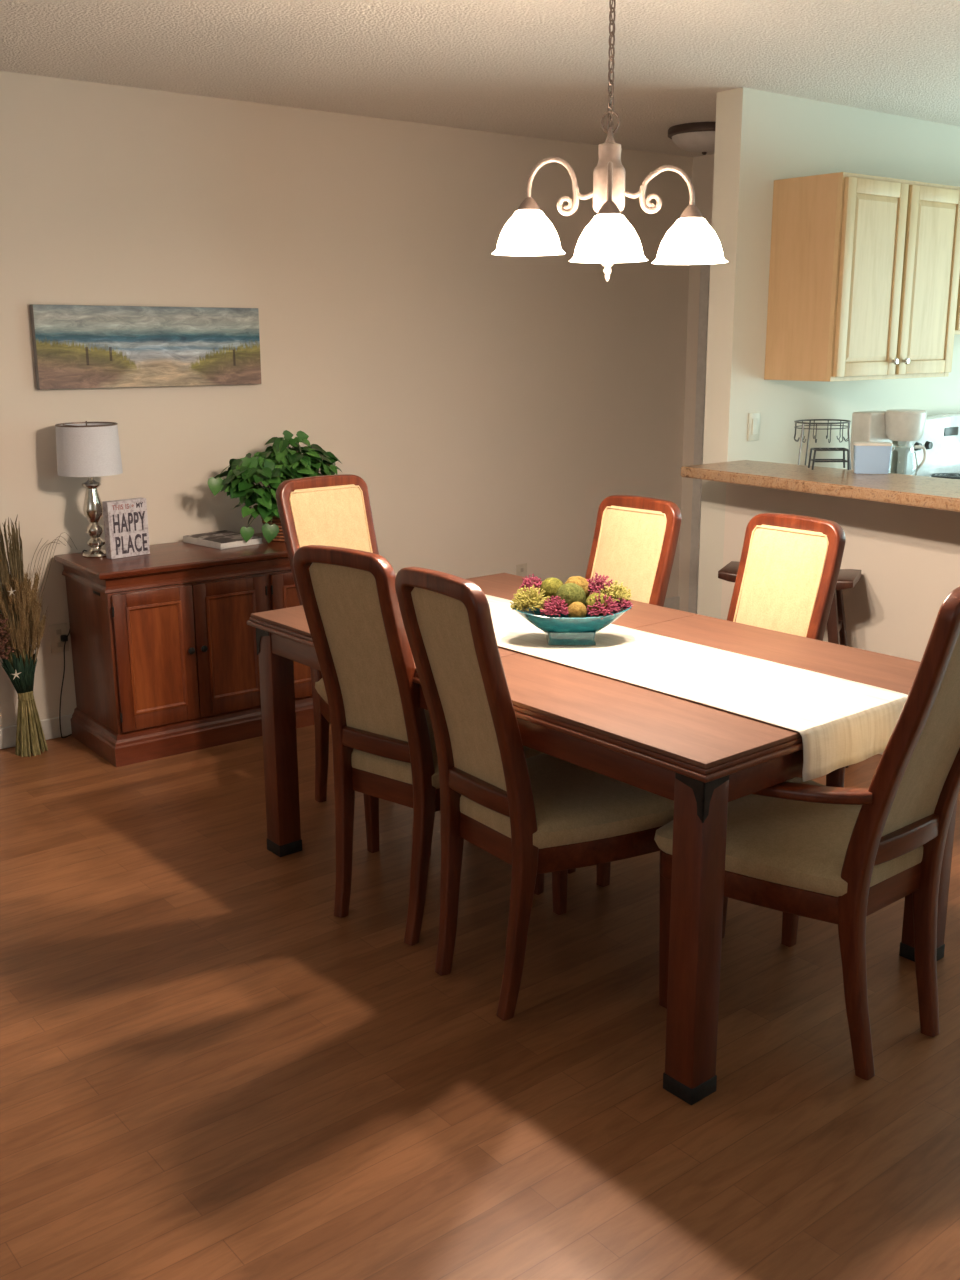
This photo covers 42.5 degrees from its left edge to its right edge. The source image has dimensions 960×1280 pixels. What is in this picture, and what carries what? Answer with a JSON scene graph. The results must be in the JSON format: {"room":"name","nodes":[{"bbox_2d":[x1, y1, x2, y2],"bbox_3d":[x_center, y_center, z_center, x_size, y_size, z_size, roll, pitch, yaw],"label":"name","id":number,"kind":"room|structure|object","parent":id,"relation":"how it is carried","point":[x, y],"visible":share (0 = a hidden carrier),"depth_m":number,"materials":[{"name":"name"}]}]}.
{"room":"dining room","nodes":[
{"label":"dining room","id":0,"kind":"room"},
{"bbox_2d":[0,71,692,727],"bbox_3d":[-1.966,-0.783,4.557,8.130,2.491,0.100,-11,18,-38],"label":"wall","id":1,"kind":"structure","parent":0,"point":[487,406],"depth_m":5.45,"materials":[{"name":"beige paint"}]},
{"bbox_2d":[49,623,68,653],"bbox_3d":[-1.675,-0.007,4.915,0.072,0.116,0.008,-11,18,-38],"label":"wall outlet","id":2,"kind":"object","parent":1,"relation":"attached to","point":[56,630],"visible":1,"depth_m":4.91,"materials":[{"name":"beige plastic"}]},
{"bbox_2d":[60,635,67,641],"bbox_3d":[-1.654,-0.007,4.913,0.024,0.024,0.023,-11,18,-38],"label":"plug","id":3,"kind":"object","parent":2,"relation":"attached to","point":[64,638],"visible":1,"depth_m":4.91,"materials":[{"name":"black plastic"}]},
{"bbox_2d":[30,304,260,389],"bbox_3d":[-1.303,-1.168,4.921,0.945,0.311,0.034,-11,17,-38],"label":"beach painting","id":4,"kind":"object","parent":1,"relation":"attached to","point":[75,346],"visible":1,"depth_m":4.88,"materials":[{"name":"fabric"}]},
{"bbox_2d":[0,596,679,748],"bbox_3d":[-1.924,0.395,4.801,7.930,0.085,0.013,-11,18,-38],"label":"baseboard","id":5,"kind":"structure","parent":1,"relation":"attached to","point":[51,726],"depth_m":4.96,"materials":[{"name":"wood"}]},
{"bbox_2d":[516,563,526,576],"bbox_3d":[0.216,-0.338,6.405,0.072,0.116,0.008,-11,18,-38],"label":"wall outlet","id":6,"kind":"object","parent":1,"relation":"attached to","point":[521,569],"visible":0.51,"depth_m":6.40,"materials":[{"name":"beige plastic"}]},
{"bbox_2d":[0,724,959,1279],"bbox_3d":[1.046,1.090,2.305,9.500,0.100,7.975,-11,18,-38],"label":"floor","id":7,"kind":"structure","parent":0,"point":[209,1070],"depth_m":2.70,"materials":[{"name":"laminate"}]},
{"bbox_2d":[0,514,76,756],"bbox_3d":[-1.685,-0.023,4.734,0.373,0.929,0.198,-8,16,-30],"label":"bundle","id":8,"kind":"object","parent":7,"relation":"on","point":[20,618],"visible":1,"depth_m":4.67,"materials":[{"name":"plant"}]},
{"bbox_2d":[54,533,313,766],"bbox_3d":[-1.092,-0.003,5.026,1.060,0.742,0.487,-11,17,-36],"label":"sideboard","id":9,"kind":"object","parent":7,"relation":"on","point":[165,658],"visible":0.77,"depth_m":4.75,"materials":[{"name":"brown wood"}]},
{"bbox_2d":[55,421,122,737],"bbox_3d":[-1.509,-0.221,4.834,0.290,1.259,0.238,7,16,29],"label":"table lamp","id":10,"kind":"object","parent":9,"relation":"on","point":[90,450],"visible":0.98,"depth_m":4.62,"materials":[{"name":"white fabric"}]},
{"bbox_2d":[102,497,149,558],"bbox_3d":[-1.363,-0.432,4.762,0.039,0.218,0.168,13,19,42],"label":"block sign","id":11,"kind":"object","parent":9,"relation":"on","point":[125,520],"visible":1,"depth_m":4.74,"materials":[{"name":"white wood"}]},
{"bbox_2d":[183,530,262,548],"bbox_3d":[-1.058,-0.413,5.083,0.270,0.026,0.206,13,19,43],"label":"book","id":12,"kind":"object","parent":9,"relation":"on","point":[224,539],"visible":0.98,"depth_m":5.03,"materials":[{"name":"white paper"}]},
{"bbox_2d":[261,516,284,541],"bbox_3d":[-0.810,-0.484,5.159,0.218,0.125,0.218,-11,18,-38],"label":"basket","id":13,"kind":"object","parent":9,"relation":"on","point":[276,531],"depth_m":5.06,"materials":[{"name":"wicker"}]},
{"bbox_2d":[208,430,342,543],"bbox_3d":[-0.825,-0.633,5.087,0.639,0.448,0.322,-11,18,-38],"label":"potted plant","id":14,"kind":"object","parent":9,"relation":"on","point":[271,467],"visible":0.75,"depth_m":4.99,"materials":[{"name":"plant"}]},
{"bbox_2d":[276,474,379,852],"bbox_3d":[-0.331,0.038,4.095,0.571,1.107,0.691,-11,18,-38],"label":"armchair","id":15,"kind":"object","parent":7,"relation":"on","point":[325,510],"visible":0.3,"depth_m":4.17,"materials":[{"name":"beige fabric"}]},
{"bbox_2d":[293,545,543,945],"bbox_3d":[-0.162,0.235,3.388,0.500,1.063,0.621,10,17,37],"label":"dining chair","id":16,"kind":"object","parent":7,"relation":"on","point":[384,746],"visible":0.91,"depth_m":3.19,"materials":[{"name":"brown wood"}]},
{"bbox_2d":[395,567,673,1019],"bbox_3d":[0.143,0.325,3.014,0.621,1.063,0.500,-10,17,-35],"label":"dining chair","id":17,"kind":"object","parent":7,"relation":"on","point":[542,813],"visible":0.96,"depth_m":2.88,"materials":[{"name":"brown wood"}]},
{"bbox_2d":[247,573,956,1104],"bbox_3d":[0.262,0.370,3.445,1.025,0.760,1.782,-11,18,-38],"label":"dining table","id":18,"kind":"object","parent":7,"relation":"on","point":[702,758],"visible":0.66,"depth_m":2.68,"materials":[{"name":"brown wood"}]},
{"bbox_2d":[485,594,907,781],"bbox_3d":[0.256,0.049,3.360,0.418,0.107,1.813,-11,18,-38],"label":"table runner","id":19,"kind":"object","parent":18,"relation":"on","point":[840,722],"visible":0.58,"depth_m":2.90,"materials":[{"name":"fabric"}]},
{"bbox_2d":[512,605,631,644],"bbox_3d":[0.243,-0.046,3.311,0.324,0.098,0.172,0,14,0],"label":"bowl","id":20,"kind":"object","parent":19,"relation":"on","point":[562,630],"visible":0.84,"depth_m":3.27,"materials":[{"name":"teal ceramic"}]},
{"bbox_2d":[510,585,549,613],"bbox_3d":[0.133,-0.099,3.294,0.108,0.096,0.107,1,14,5],"label":"tuft","id":21,"kind":"object","parent":20,"relation":"in","point":[521,601],"visible":0.97,"depth_m":3.27,"materials":[{"name":"yellow plant"}]},
{"bbox_2d":[519,574,541,591],"bbox_3d":[0.142,-0.154,3.338,0.075,0.052,0.075,-11,18,-38],"label":"tuft","id":22,"kind":"object","parent":20,"relation":"in","point":[528,581],"visible":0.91,"depth_m":3.33,"materials":[{"name":"pink plant"}]},
{"bbox_2d":[540,578,562,601],"bbox_3d":[0.195,-0.135,3.326,0.069,0.068,0.069,-11,18,-38],"label":"moss ball","id":23,"kind":"object","parent":20,"relation":"in","point":[550,585],"visible":0.62,"depth_m":3.30,"materials":[{"name":"plant"}]},
{"bbox_2d":[540,596,567,616],"bbox_3d":[0.199,-0.091,3.255,0.083,0.052,0.080,1,14,6],"label":"tuft","id":24,"kind":"object","parent":20,"relation":"in","point":[551,608],"visible":1,"depth_m":3.24,"materials":[{"name":"pink plant"}]},
{"bbox_2d":[556,583,585,609],"bbox_3d":[0.241,-0.112,3.281,0.080,0.081,0.081,-11,18,-38],"label":"moss ball","id":25,"kind":"object","parent":20,"relation":"in","point":[570,592],"visible":0.73,"depth_m":3.25,"materials":[{"name":"green plant"}]},
{"bbox_2d":[568,602,586,617],"bbox_3d":[0.255,-0.075,3.251,0.052,0.053,0.052,-11,18,-38],"label":"moss ball","id":26,"kind":"object","parent":20,"relation":"in","point":[576,609],"visible":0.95,"depth_m":3.23,"materials":[{"name":"yellow plant"}]},
{"bbox_2d":[565,576,590,598],"bbox_3d":[0.262,-0.136,3.330,0.075,0.074,0.075,-11,18,-38],"label":"moss ball","id":27,"kind":"object","parent":20,"relation":"in","point":[578,580],"visible":0.43,"depth_m":3.31,"materials":[{"name":"plant"}]},
{"bbox_2d":[584,593,607,616],"bbox_3d":[0.310,-0.093,3.281,0.063,0.063,0.063,-11,18,-38],"label":"moss ball","id":28,"kind":"object","parent":20,"relation":"in","point":[592,601],"visible":0.64,"depth_m":3.26,"materials":[{"name":"plant"}]},
{"bbox_2d":[586,572,612,593],"bbox_3d":[0.318,-0.154,3.334,0.090,0.057,0.095,-11,18,-38],"label":"tuft","id":29,"kind":"object","parent":20,"relation":"in","point":[599,584],"visible":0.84,"depth_m":3.32,"materials":[{"name":"pink plant"}]},
{"bbox_2d":[587,593,619,619],"bbox_3d":[0.323,-0.093,3.262,0.093,0.061,0.093,-11,18,-38],"label":"tuft","id":30,"kind":"object","parent":20,"relation":"on","point":[609,609],"visible":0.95,"depth_m":3.24,"materials":[{"name":"pink plant"}]},
{"bbox_2d":[598,580,631,601],"bbox_3d":[0.355,-0.124,3.311,0.108,0.077,0.103,-11,18,-38],"label":"tuft","id":31,"kind":"object","parent":20,"relation":"in","point":[617,591],"visible":0.8,"depth_m":3.29,"materials":[{"name":"yellow plant"}]},
{"bbox_2d":[613,598,632,609],"bbox_3d":[0.377,-0.096,3.295,0.062,0.038,0.058,1,14,6],"label":"tuft","id":32,"kind":"object","parent":20,"relation":"on","point":[624,604],"visible":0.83,"depth_m":3.28,"materials":[{"name":"pink plant"}]},
{"bbox_2d":[568,495,681,873],"bbox_3d":[0.306,0.104,3.908,0.621,1.063,0.500,-13,18,-41],"label":"dining chair","id":33,"kind":"object","parent":7,"relation":"on","point":[635,539],"visible":0.34,"depth_m":3.94,"materials":[{"name":"beige fabric"}]},
{"bbox_2d":[596,513,845,938],"bbox_3d":[0.689,0.204,3.494,0.621,1.063,0.500,-11,18,-38],"label":"dining chair","id":34,"kind":"object","parent":7,"relation":"on","point":[790,564],"visible":0.42,"depth_m":3.53,"materials":[{"name":"beige fabric"}]},
{"bbox_2d":[718,561,860,767],"bbox_3d":[1.166,0.082,4.723,0.548,0.708,0.278,6,15,23],"label":"bar stool","id":35,"kind":"object","parent":7,"relation":"on","point":[847,578],"visible":0.23,"depth_m":4.59,"materials":[{"name":"brown wood"}]},
{"bbox_2d":[654,587,959,1079],"bbox_3d":[0.808,0.356,2.780,0.571,1.107,0.691,-11,18,-38],"label":"armchair","id":36,"kind":"object","parent":7,"relation":"on","point":[833,853],"visible":0.73,"depth_m":2.66,"materials":[{"name":"brown wood"}]},
{"bbox_2d":[898,414,959,479],"bbox_3d":[2.466,-0.473,5.894,0.760,1.165,0.706,-11,18,-38],"label":"range","id":37,"kind":"object","parent":7,"relation":"on","point":[940,438],"visible":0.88,"depth_m":5.92,"materials":[{"name":"white metal"}]},
{"bbox_2d":[944,427,958,435],"bbox_3d":[2.277,-1.008,5.966,0.120,0.040,0.005,-11,18,-38],"label":"clock","id":38,"kind":"object","parent":37,"relation":"on","point":[948,431],"depth_m":5.96,"materials":[{"name":"plastic"}]},
{"bbox_3d":[1.721,-0.180,5.424,1.050,0.868,0.600,-11,18,-38],"label":"base cabinet","id":39,"kind":"object","parent":7,"relation":"on","visible":0},
{"bbox_3d":[1.728,-0.620,5.304,1.056,0.040,0.629,-11,18,-38],"label":"countertop","id":40,"kind":"structure","parent":39,"relation":"on","visible":0},
{"bbox_2d":[794,419,850,469],"bbox_3d":[1.413,-0.754,5.117,0.241,0.305,0.241,1,14,5],"label":"wire rack","id":41,"kind":"object","parent":40,"relation":"on","point":[809,420],"visible":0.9,"depth_m":5.06,"materials":[{"name":"black metal"}]},
{"bbox_2d":[850,409,926,475],"bbox_3d":[1.791,-0.835,5.389,0.246,0.335,0.251,-11,18,-38],"label":"coffee maker","id":42,"kind":"object","parent":40,"relation":"on","point":[894,424],"visible":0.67,"depth_m":5.33,"materials":[{"name":"white plastic"}]},
{"bbox_2d":[0,0,959,156],"bbox_3d":[1.033,-1.426,1.686,9.500,0.100,7.975,-11,18,-38],"label":"ceiling","id":43,"kind":"structure","parent":0,"point":[529,68],"depth_m":4.18,"materials":[{"name":"white paint"}]},
{"bbox_2d":[492,0,727,280],"bbox_3d":[0.315,-1.277,2.973,0.438,0.796,0.496,-11,18,-38],"label":"chandelier","id":44,"kind":"object","parent":43,"relation":"hanging from","point":[609,238],"visible":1,"depth_m":2.97,"materials":[{"name":"white glass"}]},
{"bbox_2d":[518,197,539,209],"bbox_3d":[0.121,-1.079,3.064,0.056,0.038,0.056,-11,18,-38],"label":"socket","id":45,"kind":"object","parent":44,"relation":"attached to","point":[528,203],"depth_m":3.05,"materials":[{"name":"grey metal"}]},
{"bbox_2d":[597,201,620,214],"bbox_3d":[0.300,-1.000,2.866,0.056,0.038,0.056,-11,18,-38],"label":"socket","id":46,"kind":"object","parent":44,"relation":"attached to","point":[609,207],"depth_m":2.85,"materials":[{"name":"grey metal"}]},
{"bbox_2d":[680,205,702,217],"bbox_3d":[0.512,-1.034,2.989,0.056,0.038,0.056,-11,18,-38],"label":"socket","id":47,"kind":"object","parent":44,"relation":"attached to","point":[691,211],"depth_m":2.97,"materials":[{"name":"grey metal"}]},
{"bbox_2d":[668,122,715,154],"bbox_3d":[1.037,-2.301,5.698,0.340,0.118,0.340,-11,18,-38],"label":"ceiling light","id":48,"kind":"object","parent":43,"relation":"attached to","point":[697,137],"visible":0.77,"depth_m":5.59,"materials":[{"name":"white glass"}]},
{"bbox_2d":[678,154,713,611],"bbox_3d":[1.594,-1.274,6.477,0.100,2.491,1.287,-11,18,-38],"label":"wall","id":49,"kind":"structure","parent":0,"point":[703,166],"depth_m":6.88,"materials":[{"name":"beige paint"}]},
{"bbox_2d":[688,264,709,613],"bbox_3d":[1.512,-1.086,6.532,0.017,2.100,0.980,-11,18,-38],"label":"trim","id":50,"kind":"structure","parent":49,"relation":"attached to","point":[705,268],"depth_m":6.87,"materials":[{"name":"beige paint"}]},
{"bbox_2d":[697,87,959,618],"bbox_3d":[2.024,-1.141,5.928,2.681,2.491,0.132,-11,18,-38],"label":"wall","id":51,"kind":"structure","parent":0,"point":[762,138],"depth_m":5.14,"materials":[{"name":"paint"}]},
{"bbox_2d":[747,412,759,440],"bbox_3d":[1.147,-0.892,5.166,0.072,0.116,0.010,-11,18,-38],"label":"light switch","id":52,"kind":"object","parent":51,"relation":"attached to","point":[753,418],"visible":1,"depth_m":5.16,"materials":[{"name":"white plastic"}]},
{"bbox_2d":[764,172,959,381],"bbox_3d":[1.636,-1.500,5.184,0.860,0.786,0.373,-11,18,-38],"label":"upper cabinet","id":53,"kind":"object","parent":51,"relation":"attached to","point":[864,271],"visible":1,"depth_m":4.98,"materials":[{"name":"brown wood"}]},
{"bbox_2d":[954,275,959,334],"bbox_3d":[2.267,-1.712,5.656,0.758,0.607,0.373,-11,18,-38],"label":"upper cabinet","id":54,"kind":"object","parent":51,"relation":"attached to","point":[957,324],"visible":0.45,"depth_m":5.37,"materials":[{"name":"brown wood"}]},
{"bbox_2d":[721,483,959,661],"bbox_3d":[1.734,-0.022,4.478,0.120,1.013,2.106,-11,18,-38],"label":"wall","id":55,"kind":"structure","parent":0,"point":[907,557],"depth_m":4.62,"materials":[{"name":"beige paint"}]},
{"bbox_2d":[681,460,959,511],"bbox_3d":[1.568,-0.497,4.205,0.557,0.042,2.135,-11,18,-38],"label":"countertop","id":56,"kind":"structure","parent":55,"relation":"on","point":[911,490],"depth_m":4.45,"materials":[{"name":"stone"}]},
{"bbox_2d":[808,448,849,469],"bbox_3d":[1.346,-0.699,4.763,0.144,0.078,0.077,0,14,3],"label":"wire stand","id":57,"kind":"object","parent":56,"relation":"on","point":[811,449],"visible":1,"depth_m":4.73,"materials":[{"name":"metal"}]},
{"bbox_2d":[853,442,892,473],"bbox_3d":[1.470,-0.683,4.631,0.136,0.114,0.068,2,14,9],"label":"box","id":58,"kind":"object","parent":56,"relation":"on","point":[868,457],"visible":1,"depth_m":4.61,"materials":[{"name":"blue plastic"}]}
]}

